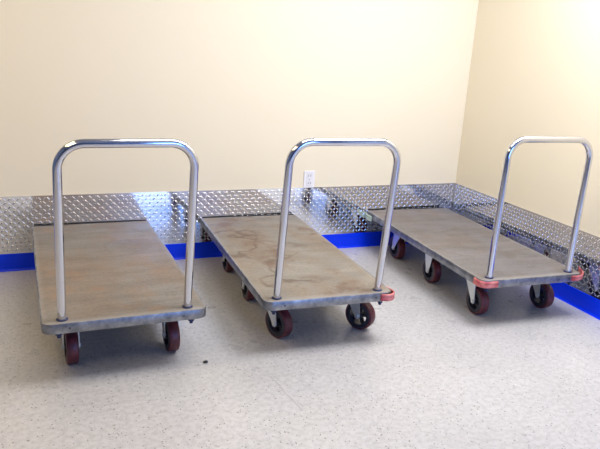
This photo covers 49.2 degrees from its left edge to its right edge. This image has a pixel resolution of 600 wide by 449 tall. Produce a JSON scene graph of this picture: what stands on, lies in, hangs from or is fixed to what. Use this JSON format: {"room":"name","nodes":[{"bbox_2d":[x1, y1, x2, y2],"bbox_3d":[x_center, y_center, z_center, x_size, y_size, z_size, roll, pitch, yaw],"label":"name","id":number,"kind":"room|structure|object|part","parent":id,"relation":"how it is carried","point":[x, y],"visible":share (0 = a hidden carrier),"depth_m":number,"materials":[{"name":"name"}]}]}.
{"room":"storage facility","nodes":[
{"label":"storage facility","id":0,"kind":"room"},
{"bbox_2d":[0,0,478,196],"bbox_3d":[-1.333,-1.271,4.400,6.195,3.200,0.150,-3,17,-22],"label":"wall","id":1,"kind":"structure","parent":0,"point":[241,83],"depth_m":4.76,"materials":[{"name":"beige paint"}]},
{"bbox_2d":[0,231,409,271],"bbox_3d":[-1.393,0.230,4.746,5.895,0.122,0.020,-3,17,-22],"label":"baseboard","id":2,"kind":"structure","parent":1,"relation":"attached to","point":[17,261],"depth_m":5.01,"materials":[{"name":"blue plastic"}]},
{"bbox_2d":[0,183,454,253],"bbox_3d":[-1.010,-0.044,4.831,5.095,0.404,0.005,-3,17,-22],"label":"wall guard panel","id":3,"kind":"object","parent":1,"relation":"attached to","point":[338,209],"depth_m":4.95,"materials":[{"name":"silver metal"}]},
{"bbox_2d":[303,171,314,187],"bbox_3d":[0.073,-0.358,5.188,0.092,0.136,0.011,-3,17,-22],"label":"wall outlet","id":4,"kind":"object","parent":1,"relation":"attached to","point":[309,176],"visible":1,"depth_m":5.18,"materials":[{"name":"white plastic"}]},
{"bbox_2d":[306,180,311,185],"bbox_3d":[0.073,-0.328,5.194,0.048,0.042,0.004,-3,17,-22],"label":"receptacle","id":5,"kind":"object","parent":4,"relation":"attached to","point":[308,182],"depth_m":5.19,"materials":[{"name":"white plastic"}]},
{"bbox_2d":[0,244,599,448],"bbox_3d":[-0.170,1.245,1.863,6.195,0.100,6.900,-3,17,-22],"label":"floor","id":6,"kind":"structure","parent":0,"point":[429,371],"depth_m":3.38,"materials":[{"name":"white tile"}]},
{"bbox_2d":[32,138,205,364],"bbox_3d":[-1.118,-0.039,3.792,0.790,1.194,1.749,-3,17,-23],"label":"cart","id":7,"kind":"object","parent":6,"relation":"on","point":[90,276],"visible":1,"depth_m":3.42,"materials":[{"name":"wood"}]},
{"bbox_3d":[-1.152,0.243,3.910,0.790,0.050,1.662,-3,17,-23],"label":"edge rail","id":8,"kind":"part","parent":7,"relation":"part of","materials":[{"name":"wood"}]},
{"bbox_3d":[-0.802,0.043,3.054,0.642,0.910,0.161,-3,17,-23],"label":"handle","id":9,"kind":"part","parent":7,"relation":"part of","materials":[{"name":"silver metal"}]},
{"bbox_2d":[201,138,400,338],"bbox_3d":[-0.074,-0.096,4.219,0.780,1.194,1.725,-2,17,-20],"label":"cart","id":10,"kind":"object","parent":6,"relation":"on","point":[281,262],"visible":1,"depth_m":3.86,"materials":[{"name":"wood"}]},
{"bbox_3d":[-0.111,0.190,4.324,0.760,0.050,1.662,-2,17,-20],"label":"edge rail","id":11,"kind":"part","parent":10,"relation":"part of","materials":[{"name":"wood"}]},
{"bbox_3d":[0.197,-0.011,3.463,0.642,0.910,0.136,-2,17,-20],"label":"handle","id":12,"kind":"part","parent":10,"relation":"part of","materials":[{"name":"silver metal"}]},
{"bbox_2d":[366,136,592,314],"bbox_3d":[1.235,-0.172,4.772,0.856,1.194,1.692,-2,17,-20],"label":"cart","id":13,"kind":"object","parent":6,"relation":"on","point":[481,255],"visible":1,"depth_m":4.39,"materials":[{"name":"wood"}]},
{"bbox_3d":[1.187,0.123,4.844,0.760,0.050,1.662,-2,17,-20],"label":"edge rail","id":14,"kind":"part","parent":13,"relation":"part of","materials":[{"name":"metal"}]},
{"bbox_3d":[1.473,-0.090,4.016,0.642,0.908,0.050,-2,17,-20],"label":"handle","id":15,"kind":"part","parent":13,"relation":"part of","materials":[{"name":"silver metal"}]},
{"bbox_2d":[455,0,599,236],"bbox_3d":[2.755,-0.467,2.480,0.150,3.200,6.750,-3,17,-22],"label":"wall","id":16,"kind":"structure","parent":0,"point":[535,65],"depth_m":4.77,"materials":[{"name":"beige paint"}]},
{"bbox_2d":[452,183,599,299],"bbox_3d":[2.018,0.327,4.194,0.005,0.404,3.596,-3,17,-22],"label":"wall guard panel","id":17,"kind":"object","parent":16,"relation":"attached to","point":[549,237],"depth_m":4.82,"materials":[{"name":"silver metal"}]},
{"bbox_2d":[550,282,599,319],"bbox_3d":[2.557,0.994,2.933,0.020,0.122,6.594,-3,17,-22],"label":"baseboard","id":18,"kind":"structure","parent":16,"relation":"attached to","point":[574,297],"depth_m":4.49,"materials":[{"name":"blue plastic"}]}
]}

